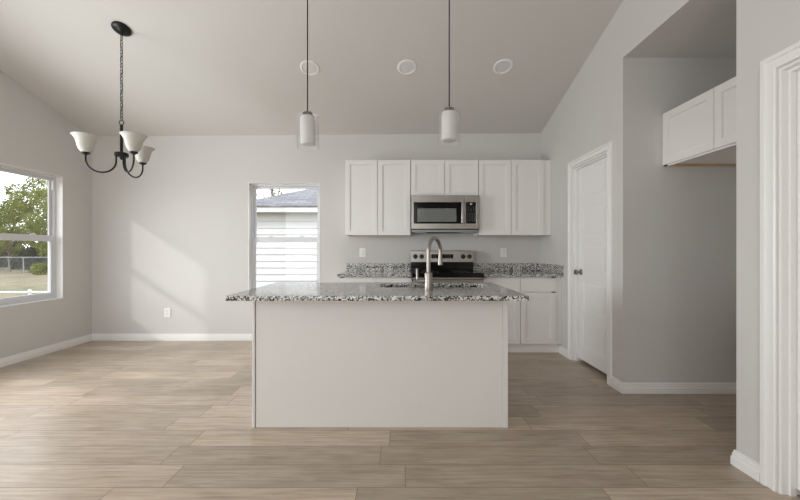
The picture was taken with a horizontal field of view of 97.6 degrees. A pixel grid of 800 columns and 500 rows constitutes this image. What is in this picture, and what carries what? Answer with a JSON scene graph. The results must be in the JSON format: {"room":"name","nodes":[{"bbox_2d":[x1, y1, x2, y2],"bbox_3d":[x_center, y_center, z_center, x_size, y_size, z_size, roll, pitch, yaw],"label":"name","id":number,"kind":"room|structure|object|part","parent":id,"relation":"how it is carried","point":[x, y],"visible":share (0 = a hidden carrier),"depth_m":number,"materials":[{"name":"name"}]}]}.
{"room":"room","nodes":[
{"label":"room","id":0,"kind":"room"},
{"bbox_2d":[0,70,91,358],"bbox_3d":[-4.132,-0.722,0.930,0.150,3.824,7.360,0,0,0],"label":"wall","id":1,"kind":"structure","parent":0,"point":[34,135],"depth_m":4.09,"materials":[{"name":"beige paint"}]},
{"bbox_2d":[0,163,62,307],"bbox_3d":[-4.130,-0.150,3.756,0.153,1.469,0.913,0,0,0],"label":"window","id":2,"kind":"structure","parent":1,"relation":"in","point":[54,237],"depth_m":4.17,"materials":[{"name":"white plastic"}]},
{"bbox_3d":[-4.173,-0.479,3.756,0.020,0.750,0.851,0,0,0],"label":"sash","id":3,"kind":"part","parent":2,"relation":"part of","materials":[{"name":"clear glass"}]},
{"bbox_3d":[-4.148,0.190,3.756,0.022,0.726,0.851,0,0,0],"label":"sash","id":4,"kind":"part","parent":2,"relation":"part of","materials":[{"name":"white plastic"}]},
{"bbox_2d":[0,334,251,367],"bbox_3d":[-2.378,1.146,1.005,3.357,0.087,7.210,0,0,0],"label":"baseboard","id":5,"kind":"structure","parent":1,"relation":"attached to","point":[16,358],"depth_m":4.59,"materials":[{"name":"white wood"}]},
{"bbox_2d":[0,0,622,135],"bbox_3d":[-1.101,-2.117,1.005,6.252,1.351,7.550,0,0,0],"label":"ceiling","id":6,"kind":"structure","parent":0,"point":[191,67],"depth_m":3.46,"materials":[{"name":"paint"}]},
{"bbox_2d":[70,21,154,177],"bbox_3d":[-2.484,-1.333,3.175,0.618,1.323,0.569,0,0,0],"label":"chandelier","id":7,"kind":"object","parent":6,"relation":"hanging from","point":[85,142],"visible":1,"depth_m":3.05,"materials":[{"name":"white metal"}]},
{"bbox_3d":[-2.696,-0.911,3.002,0.196,0.144,0.196,0,0,0],"label":"lamp shade","id":8,"kind":"part","parent":7,"relation":"part of","materials":[{"name":"white glass"}]},
{"bbox_3d":[-2.605,-0.754,3.050,0.220,0.165,0.013,0,0,-28],"label":"arm","id":9,"kind":"part","parent":7,"relation":"part of","materials":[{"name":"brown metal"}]},
{"bbox_3d":[-2.480,-0.978,3.117,0.028,0.268,0.028,0,0,0],"label":"stem","id":10,"kind":"part","parent":7,"relation":"part of","materials":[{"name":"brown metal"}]},
{"bbox_3d":[-2.480,-1.541,3.117,0.021,0.785,0.012,0,0,-45],"label":"chain","id":11,"kind":"part","parent":7,"relation":"part of","materials":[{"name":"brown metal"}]},
{"bbox_3d":[-2.360,-0.754,3.042,0.220,0.165,0.013,0,0,32],"label":"arm","id":12,"kind":"part","parent":7,"relation":"part of","materials":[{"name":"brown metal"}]},
{"bbox_3d":[-2.272,-0.911,2.987,0.196,0.144,0.196,0,0,0],"label":"lamp shade","id":13,"kind":"part","parent":7,"relation":"part of","materials":[{"name":"white glass"}]},
{"bbox_3d":[-2.475,-0.754,3.259,0.013,0.165,0.220,0,0,2],"label":"arm","id":14,"kind":"part","parent":7,"relation":"part of","materials":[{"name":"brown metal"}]},
{"bbox_3d":[-2.471,-0.911,3.362,0.196,0.144,0.196,0,0,0],"label":"lamp shade","id":15,"kind":"part","parent":7,"relation":"part of","materials":[{"name":"white glass"}]},
{"bbox_2d":[296,0,318,147],"bbox_3d":[-0.647,-1.460,2.460,0.156,1.499,0.152,0,0,0],"label":"pendant light","id":16,"kind":"object","parent":6,"relation":"hanging from","point":[307,120],"visible":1,"depth_m":2.42,"materials":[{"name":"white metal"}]},
{"bbox_3d":[-0.650,-1.573,2.460,0.008,1.201,0.008,0,0,0],"label":"cord","id":17,"kind":"part","parent":16,"relation":"part of","materials":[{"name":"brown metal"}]},
{"bbox_3d":[-0.647,-0.840,2.460,0.107,0.204,0.104,0,0,0],"label":"lamp shade","id":18,"kind":"part","parent":16,"relation":"part of","materials":[{"name":"white glass"}]},
{"bbox_2d":[300,60,319,75],"bbox_3d":[-0.915,-1.847,3.554,0.196,0.064,0.188,0,0,0],"label":"recessed light","id":19,"kind":"object","parent":6,"relation":"in","point":[313,68],"visible":0.98,"depth_m":3.55,"materials":[{"name":"white plastic"}]},
{"bbox_2d":[397,59,416,74],"bbox_3d":[0.071,-1.854,3.554,0.196,0.064,0.188,0,0,0],"label":"recessed light","id":20,"kind":"object","parent":6,"relation":"in","point":[405,67],"visible":1,"depth_m":3.55,"materials":[{"name":"white plastic"}]},
{"bbox_2d":[438,0,459,144],"bbox_3d":[0.344,-1.479,2.460,0.154,1.475,0.152,0,0,0],"label":"pendant light","id":21,"kind":"object","parent":6,"relation":"hanging from","point":[449,116],"visible":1,"depth_m":2.42,"materials":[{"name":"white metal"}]},
{"bbox_3d":[0.345,-0.870,2.460,0.106,0.204,0.104,0,0,0],"label":"lamp shade","id":22,"kind":"part","parent":21,"relation":"part of","materials":[{"name":"white glass"}]},
{"bbox_3d":[0.346,-1.591,2.460,0.008,1.178,0.008,0,0,0],"label":"cord","id":23,"kind":"part","parent":21,"relation":"part of","materials":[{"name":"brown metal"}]},
{"bbox_2d":[493,59,512,73],"bbox_3d":[1.046,-1.861,3.554,0.196,0.064,0.188,0,0,0],"label":"recessed light","id":24,"kind":"object","parent":6,"relation":"in","point":[502,66],"visible":1,"depth_m":3.55,"materials":[{"name":"white plastic"}]},
{"bbox_2d":[92,133,540,333],"bbox_3d":[-1.101,-0.176,4.685,6.212,2.733,0.150,0,0,0],"label":"wall","id":25,"kind":"structure","parent":0,"point":[174,236],"depth_m":4.61,"materials":[{"name":"beige paint"}]},
{"bbox_2d":[164,308,170,316],"bbox_3d":[-3.062,0.823,4.605,0.084,0.120,0.009,0,0,0],"label":"wall outlet","id":26,"kind":"object","parent":25,"relation":"attached to","point":[167,311],"visible":1,"depth_m":4.60,"materials":[{"name":"white plastic"}]},
{"bbox_2d":[248,183,319,289],"bbox_3d":[-1.526,-0.150,4.684,0.944,1.469,0.153,0,0,0],"label":"window","id":27,"kind":"structure","parent":25,"relation":"in","point":[252,187],"depth_m":4.69,"materials":[{"name":"white plastic"}]},
{"bbox_3d":[-1.526,0.190,4.701,0.882,0.726,0.022,0,0,0],"label":"sash","id":28,"kind":"part","parent":27,"relation":"part of","materials":[{"name":"white plastic"}]},
{"bbox_3d":[-1.526,-0.479,4.726,0.882,0.750,0.020,0,0,0],"label":"sash","id":29,"kind":"part","parent":27,"relation":"part of","materials":[{"name":"clear glass"}]},
{"bbox_2d":[360,248,365,256],"bbox_3d":[-0.490,0.032,4.605,0.084,0.120,0.009,0,0,0],"label":"wall outlet","id":30,"kind":"object","parent":25,"relation":"attached to","point":[362,250],"visible":1,"depth_m":4.60,"materials":[{"name":"white plastic"}]},
{"bbox_2d":[345,160,410,235],"bbox_3d":[-0.271,-0.642,4.444,0.802,0.923,0.330,0,0,0],"label":"upper cabinet","id":31,"kind":"object","parent":25,"relation":"attached to","point":[377,192],"visible":1,"depth_m":4.29,"materials":[{"name":"white wood"}]},
{"bbox_3d":[-0.472,-0.641,4.289,0.394,0.919,0.019,0,0,0],"label":"door","id":32,"kind":"part","parent":31,"relation":"part of","materials":[{"name":"white wood"}]},
{"bbox_3d":[-0.071,-0.641,4.289,0.398,0.919,0.019,0,0,0],"label":"door","id":33,"kind":"part","parent":31,"relation":"part of","materials":[{"name":"white wood"}]},
{"bbox_2d":[347,263,409,270],"bbox_3d":[-0.282,0.224,4.598,0.836,0.102,0.021,0,0,0],"label":"backsplash","id":34,"kind":"structure","parent":25,"relation":"attached to","point":[350,266],"depth_m":4.59,"materials":[{"name":"stone"}]},
{"bbox_2d":[411,160,477,194],"bbox_3d":[0.546,-0.883,4.444,0.828,0.442,0.330,0,0,0],"label":"upper cabinet","id":35,"kind":"object","parent":25,"relation":"attached to","point":[428,177],"visible":0.8,"depth_m":4.29,"materials":[{"name":"white wood"}]},
{"bbox_3d":[0.339,-0.882,4.289,0.409,0.438,0.019,0,0,0],"label":"door","id":36,"kind":"part","parent":35,"relation":"part of","materials":[{"name":"white wood"}]},
{"bbox_2d":[411,195,479,233],"bbox_3d":[0.546,-0.436,4.388,0.820,0.448,0.439,0,0,0],"label":"microwave","id":37,"kind":"object","parent":35,"relation":"attached to","point":[430,214],"visible":0.99,"depth_m":4.21,"materials":[{"name":"silver metal"}]},
{"bbox_3d":[0.459,-0.456,4.220,0.646,0.404,0.029,0,0,0],"label":"door","id":38,"kind":"part","parent":37,"relation":"part of","materials":[{"name":"silver metal"}]},
{"bbox_3d":[0.473,-0.446,4.220,0.614,0.256,0.023,0,0,0],"label":"door glass","id":39,"kind":"part","parent":37,"relation":"part of","materials":[{"name":"black glass"}]},
{"bbox_3d":[0.752,-0.453,4.188,0.040,0.270,0.037,0,0,0],"label":"door handle","id":40,"kind":"part","parent":37,"relation":"part of","materials":[{"name":"silver metal"}]},
{"bbox_3d":[0.854,-0.446,4.219,0.120,0.256,0.024,0,0,0],"label":"panel glass","id":41,"kind":"part","parent":37,"relation":"part of","materials":[{"name":"black glass"}]},
{"bbox_3d":[0.870,-0.456,4.220,0.172,0.404,0.029,0,0,0],"label":"control panel","id":42,"kind":"part","parent":37,"relation":"part of","materials":[{"name":"silver metal"}]},
{"bbox_3d":[0.753,-0.882,4.289,0.409,0.438,0.019,0,0,0],"label":"door","id":43,"kind":"part","parent":35,"relation":"part of","materials":[{"name":"white wood"}]},
{"bbox_2d":[501,248,506,256],"bbox_3d":[1.366,0.032,4.605,0.084,0.120,0.009,0,0,0],"label":"wall outlet","id":44,"kind":"object","parent":25,"relation":"attached to","point":[503,250],"visible":1,"depth_m":4.60,"materials":[{"name":"white plastic"}]},
{"bbox_2d":[473,263,539,270],"bbox_3d":[1.403,0.224,4.598,0.903,0.102,0.021,0,0,0],"label":"backsplash","id":45,"kind":"structure","parent":25,"relation":"attached to","point":[476,266],"depth_m":4.59,"materials":[{"name":"stone"}]},
{"bbox_2d":[473,160,550,235],"bbox_3d":[1.407,-0.642,4.444,0.891,0.923,0.330,0,0,0],"label":"upper cabinet","id":46,"kind":"object","parent":25,"relation":"attached to","point":[515,195],"visible":0.98,"depth_m":4.29,"materials":[{"name":"white wood"}]},
{"bbox_3d":[1.161,-0.641,4.289,0.394,0.919,0.019,0,0,0],"label":"door","id":47,"kind":"part","parent":46,"relation":"part of","materials":[{"name":"white wood"}]},
{"bbox_3d":[1.560,-0.641,4.289,0.394,0.919,0.019,0,0,0],"label":"door","id":48,"kind":"part","parent":46,"relation":"part of","materials":[{"name":"white wood"}]},
{"bbox_2d":[0,341,799,499],"bbox_3d":[-0.526,1.250,1.005,7.362,0.120,7.510,0,0,0],"label":"floor","id":49,"kind":"structure","parent":0,"point":[91,420],"depth_m":2.17,"materials":[{"name":"brown wood"}]},
{"bbox_2d":[340,277,411,281],"bbox_3d":[-0.277,0.748,4.295,0.826,0.883,0.590,0,0,0],"label":"base cabinet","id":50,"kind":"object","parent":49,"relation":"on","point":[342,279],"visible":0.02,"depth_m":4.00,"materials":[{"name":"white wood"}]},
{"bbox_3d":[-0.483,0.400,4.009,0.408,0.155,0.019,0,0,0],"label":"drawer","id":51,"kind":"part","parent":50,"relation":"part of","materials":[{"name":"white wood"}]},
{"bbox_2d":[337,263,411,276],"bbox_3d":[-0.290,0.239,4.288,0.852,0.132,0.641,0,0,0],"label":"countertop","id":52,"kind":"structure","parent":50,"relation":"on","point":[353,269],"depth_m":4.59,"materials":[{"name":"grey stone"}]},
{"bbox_3d":[-0.070,0.400,4.009,0.408,0.155,0.019,0,0,0],"label":"drawer","id":53,"kind":"part","parent":50,"relation":"part of","materials":[{"name":"white wood"}]},
{"bbox_2d":[252,301,507,427],"bbox_3d":[-0.134,0.748,2.635,1.712,0.883,0.590,0,0,0],"label":"kitchen island","id":54,"kind":"object","parent":49,"relation":"on","point":[315,363],"visible":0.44,"depth_m":2.34,"materials":[{"name":"white wood"}]},
{"bbox_2d":[225,282,528,300],"bbox_3d":[-0.137,0.290,2.532,1.822,0.030,0.880,0,0,0],"label":"island countertop","id":55,"kind":"structure","parent":54,"relation":"on","point":[279,291],"depth_m":2.26,"materials":[{"name":"stone"}]},
{"bbox_2d":[416,236,442,289],"bbox_3d":[0.233,0.088,2.488,0.273,0.374,0.098,0,0,-43],"label":"faucet","id":56,"kind":"object","parent":55,"relation":"on","point":[427,280],"visible":1,"depth_m":2.42,"materials":[{"name":"silver metal"}]},
{"bbox_3d":[0.141,0.180,2.430,0.062,0.102,0.034,0,0,0],"label":"lever handle","id":57,"kind":"part","parent":56,"relation":"part of","materials":[{"name":"silver metal"}]},
{"bbox_3d":[0.248,0.029,2.511,0.029,0.256,0.219,0,0,32],"label":"spout","id":58,"kind":"part","parent":56,"relation":"part of","materials":[{"name":"silver metal"}]},
{"bbox_2d":[411,251,483,281],"bbox_3d":[0.543,0.599,4.234,0.805,1.182,0.702,0,0,0],"label":"electric range","id":59,"kind":"object","parent":49,"relation":"on","point":[457,266],"visible":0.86,"depth_m":4.49,"materials":[{"name":"black"}]},
{"bbox_3d":[0.543,0.081,4.537,0.805,0.145,0.097,0,0,0],"label":"control panel","id":60,"kind":"part","parent":59,"relation":"part of","materials":[{"name":"silver metal"}]},
{"bbox_2d":[411,270,483,277],"bbox_3d":[0.543,0.285,4.260,0.805,0.051,0.650,0,0,0],"label":"glass cooktop","id":61,"kind":"object","parent":59,"relation":"in","point":[421,273],"depth_m":3.94,"materials":[{"name":"grey glass"}]},
{"bbox_3d":[0.543,0.319,3.952,0.805,0.018,0.044,0,0,0],"label":"trim","id":62,"kind":"part","parent":59,"relation":"part of","materials":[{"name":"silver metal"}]},
{"bbox_3d":[0.543,0.648,3.956,0.797,0.633,0.036,0,0,0],"label":"oven door","id":63,"kind":"part","parent":59,"relation":"part of","materials":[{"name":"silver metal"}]},
{"bbox_2d":[483,277,560,352],"bbox_3d":[1.403,0.748,4.295,0.899,0.883,0.590,0,0,0],"label":"base cabinet","id":64,"kind":"object","parent":49,"relation":"on","point":[534,325],"visible":0.56,"depth_m":4.01,"materials":[{"name":"white wood"}]},
{"bbox_3d":[1.165,0.400,4.009,0.417,0.155,0.019,0,0,0],"label":"drawer","id":65,"kind":"part","parent":64,"relation":"part of","materials":[{"name":"white wood"}]},
{"bbox_3d":[1.165,0.781,4.009,0.417,0.582,0.019,0,0,0],"label":"door","id":66,"kind":"part","parent":64,"relation":"part of","materials":[{"name":"white wood"}]},
{"bbox_2d":[473,263,562,276],"bbox_3d":[1.403,0.239,4.288,0.903,0.132,0.641,0,0,0],"label":"countertop","id":67,"kind":"structure","parent":64,"relation":"on","point":[489,269],"depth_m":4.48,"materials":[{"name":"grey stone"}]},
{"bbox_3d":[1.579,0.400,4.009,0.402,0.155,0.019,0,0,0],"label":"drawer","id":68,"kind":"part","parent":64,"relation":"part of","materials":[{"name":"white wood"}]},
{"bbox_3d":[1.579,0.781,4.009,0.402,0.582,0.019,0,0,0],"label":"door","id":69,"kind":"part","parent":64,"relation":"part of","materials":[{"name":"white wood"}]},
{"bbox_2d":[541,0,799,492],"bbox_3d":[1.930,-0.743,0.930,0.150,3.866,7.360,0,0,0],"label":"wall","id":70,"kind":"structure","parent":0,"point":[602,104],"depth_m":2.91,"materials":[{"name":"beige paint"}]},
{"bbox_2d":[559,345,567,357],"bbox_3d":[1.847,1.146,3.950,0.017,0.087,0.217,0,0,0],"label":"baseboard","id":71,"kind":"structure","parent":70,"relation":"attached to","point":[563,351],"depth_m":3.94,"materials":[{"name":"white wood"}]},
{"bbox_2d":[568,141,611,385],"bbox_3d":[1.921,0.119,3.450,0.168,2.140,0.782,0,0,0],"label":"door frame","id":72,"kind":"structure","parent":70,"relation":"attached to","point":[572,172],"depth_m":3.75,"materials":[{"name":"white wood"}]},
{"bbox_2d":[574,157,606,373],"bbox_3d":[1.900,0.141,3.450,0.110,2.021,0.620,0,0,0],"label":"door","id":73,"kind":"structure","parent":70,"relation":"in","point":[592,178],"depth_m":3.48,"materials":[{"name":"white wood"}]},
{"bbox_3d":[1.880,0.233,3.700,0.070,0.062,0.062,0,0,0],"label":"knob","id":74,"kind":"part","parent":73,"relation":"part of","materials":[{"name":"silver metal"}]},
{"bbox_2d":[610,376,759,481],"bbox_3d":[2.319,1.146,2.425,0.962,0.087,1.268,0,0,0],"label":"baseboard","id":75,"kind":"structure","parent":70,"relation":"attached to","point":[750,467],"depth_m":2.89,"materials":[{"name":"white wood"}]},
{"bbox_2d":[760,41,799,496],"bbox_3d":[1.921,0.112,1.296,0.168,2.153,0.990,0,0,0],"label":"door frame","id":76,"kind":"structure","parent":70,"relation":"attached to","point":[769,66],"depth_m":1.71,"materials":[{"name":"white wood"}]},
{"bbox_2d":[797,70,799,489],"bbox_3d":[1.930,0.141,1.296,0.050,2.021,0.802,0,0,0],"label":"door","id":77,"kind":"structure","parent":70,"relation":"in","point":[798,72],"depth_m":1.68,"materials":[{"name":"white wood"}]},
{"bbox_2d":[641,58,735,382],"bbox_3d":[2.478,-0.255,2.986,0.945,2.890,0.150,0,0,0],"label":"wall","id":78,"kind":"structure","parent":0,"point":[688,214],"depth_m":2.91,"materials":[{"name":"beige paint"}]},
{"bbox_2d":[641,0,735,57],"bbox_3d":[2.402,-1.650,2.421,0.795,0.100,0.981,0,0,0],"label":"ceiling","id":79,"kind":"structure","parent":0,"point":[711,32],"depth_m":2.63,"materials":[{"name":"beige paint"}]},
{"bbox_3d":[2.875,-0.255,2.421,0.150,2.890,0.981,0,0,0],"label":"wall","id":80,"kind":"structure","parent":0,"visible":0},
{"bbox_2d":[663,77,735,166],"bbox_3d":[2.490,-0.910,2.421,0.618,0.441,0.979,0,0,0],"label":"upper cabinet","id":81,"kind":"object","parent":80,"relation":"attached to","point":[701,131],"visible":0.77,"depth_m":2.56,"materials":[{"name":"white wood"}]},
{"bbox_3d":[2.190,-0.915,2.671,0.019,0.426,0.474,0,0,0],"label":"door","id":82,"kind":"part","parent":81,"relation":"part of","materials":[{"name":"white wood"}]},
{"bbox_3d":[2.509,-0.699,2.884,0.577,0.015,0.016,0,0,0],"label":"hanging rail","id":83,"kind":"part","parent":81,"relation":"part of","materials":[{"name":"brown wood"}]},
{"bbox_3d":[2.190,-0.915,2.182,0.019,0.426,0.497,0,0,0],"label":"door","id":84,"kind":"part","parent":81,"relation":"part of","materials":[{"name":"white wood"}]},
{"label":"outside","id":85,"kind":"structure","parent":0,"visible":0},
{"bbox_2d":[0,266,47,297],"bbox_3d":[-15.000,1.810,25.000,150.000,0.001,130.000,0,0,0],"label":"lawn","id":86,"kind":"structure","parent":85,"point":[15,280],"depth_m":19.49,"materials":[{"name":"green plant"}]},
{"bbox_2d":[0,226,24,271],"bbox_3d":[-32.258,-0.112,28.895,1.946,3.857,1.940,0,0,0],"label":"tree","id":87,"kind":"object","parent":86,"relation":"on","point":[5,245],"visible":0.77,"depth_m":28.87,"materials":[{"name":"green plant"}]},
{"bbox_3d":[-32.258,-0.761,28.895,1.946,2.559,1.940,0,0,0],"label":"crown","id":88,"kind":"part","parent":87,"relation":"part of","materials":[{"name":"green plant"}]},
{"bbox_2d":[0,198,28,247],"bbox_3d":[-44.622,-2.138,39.115,5.264,7.906,5.940,0,0,0],"label":"tree","id":89,"kind":"object","parent":86,"relation":"on","point":[3,202],"visible":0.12,"depth_m":39.11,"materials":[{"name":"green plant"}]},
{"bbox_2d":[0,177,47,246],"bbox_3d":[-37.972,-2.941,35.919,5.921,9.513,5.973,0,0,0],"label":"tree","id":90,"kind":"object","parent":86,"relation":"on","point":[23,207],"visible":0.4,"depth_m":34.87,"materials":[{"name":"green plant"}]},
{"bbox_2d":[0,241,47,269],"bbox_3d":[-35.721,0.609,32.461,14.849,2.933,1.690,0,0,0],"label":"undergrowth","id":91,"kind":"object","parent":86,"relation":"on","point":[28,251],"visible":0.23,"depth_m":32.08,"materials":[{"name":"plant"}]},
{"bbox_2d":[0,257,47,272],"bbox_3d":[-30.032,1.170,27.000,14.854,1.280,0.070,0,0,0],"label":"wire fence","id":92,"kind":"object","parent":86,"relation":"on","point":[23,262],"visible":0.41,"depth_m":27.00,"materials":[{"name":"silver metal"}]},
{"bbox_3d":[-29.893,0.560,27.000,12.729,0.048,0.048,0,0,0],"label":"rail","id":93,"kind":"part","parent":92,"relation":"part of","materials":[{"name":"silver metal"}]},
{"bbox_2d":[0,289,47,294],"bbox_3d":[-7.550,1.296,6.980,5.901,1.027,0.060,0,0,1],"label":"pipe rail","id":94,"kind":"object","parent":86,"relation":"on","point":[29,291],"visible":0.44,"depth_m":6.96,"materials":[{"name":"white"}]},
{"bbox_3d":[-7.550,0.840,6.980,5.901,0.058,0.037,0,0,1],"label":"rail","id":95,"kind":"part","parent":94,"relation":"part of","materials":[{"name":"white"}]},
{"bbox_2d":[18,187,47,256],"bbox_3d":[-29.302,-1.717,29.668,4.103,7.065,4.287,0,0,-27],"label":"tree","id":96,"kind":"object","parent":86,"relation":"on","point":[36,217],"visible":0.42,"depth_m":28.46,"materials":[{"name":"green plant"}]},
{"bbox_2d":[28,262,47,274],"bbox_3d":[-26.387,1.398,25.750,1.701,1.139,1.319,0,0,35],"label":"bush","id":97,"kind":"object","parent":86,"relation":"on","point":[38,268],"visible":0.85,"depth_m":25.41,"materials":[{"name":"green plant"}]},
{"bbox_2d":[257,189,291,198],"bbox_3d":[-10.510,-3.086,28.948,4.453,9.803,4.448,0,0,0],"label":"tree","id":98,"kind":"object","parent":86,"relation":"on","point":[272,190],"visible":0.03,"depth_m":28.63,"materials":[{"name":"green plant"}]},
{"bbox_2d":[256,189,316,286],"bbox_3d":[2.690,-0.504,12.250,13.480,4.627,8.360,0,0,0],"label":"neighbouring house","id":99,"kind":"structure","parent":86,"relation":"on","point":[292,214],"depth_m":8.48,"materials":[{"name":"white"}]}
]}

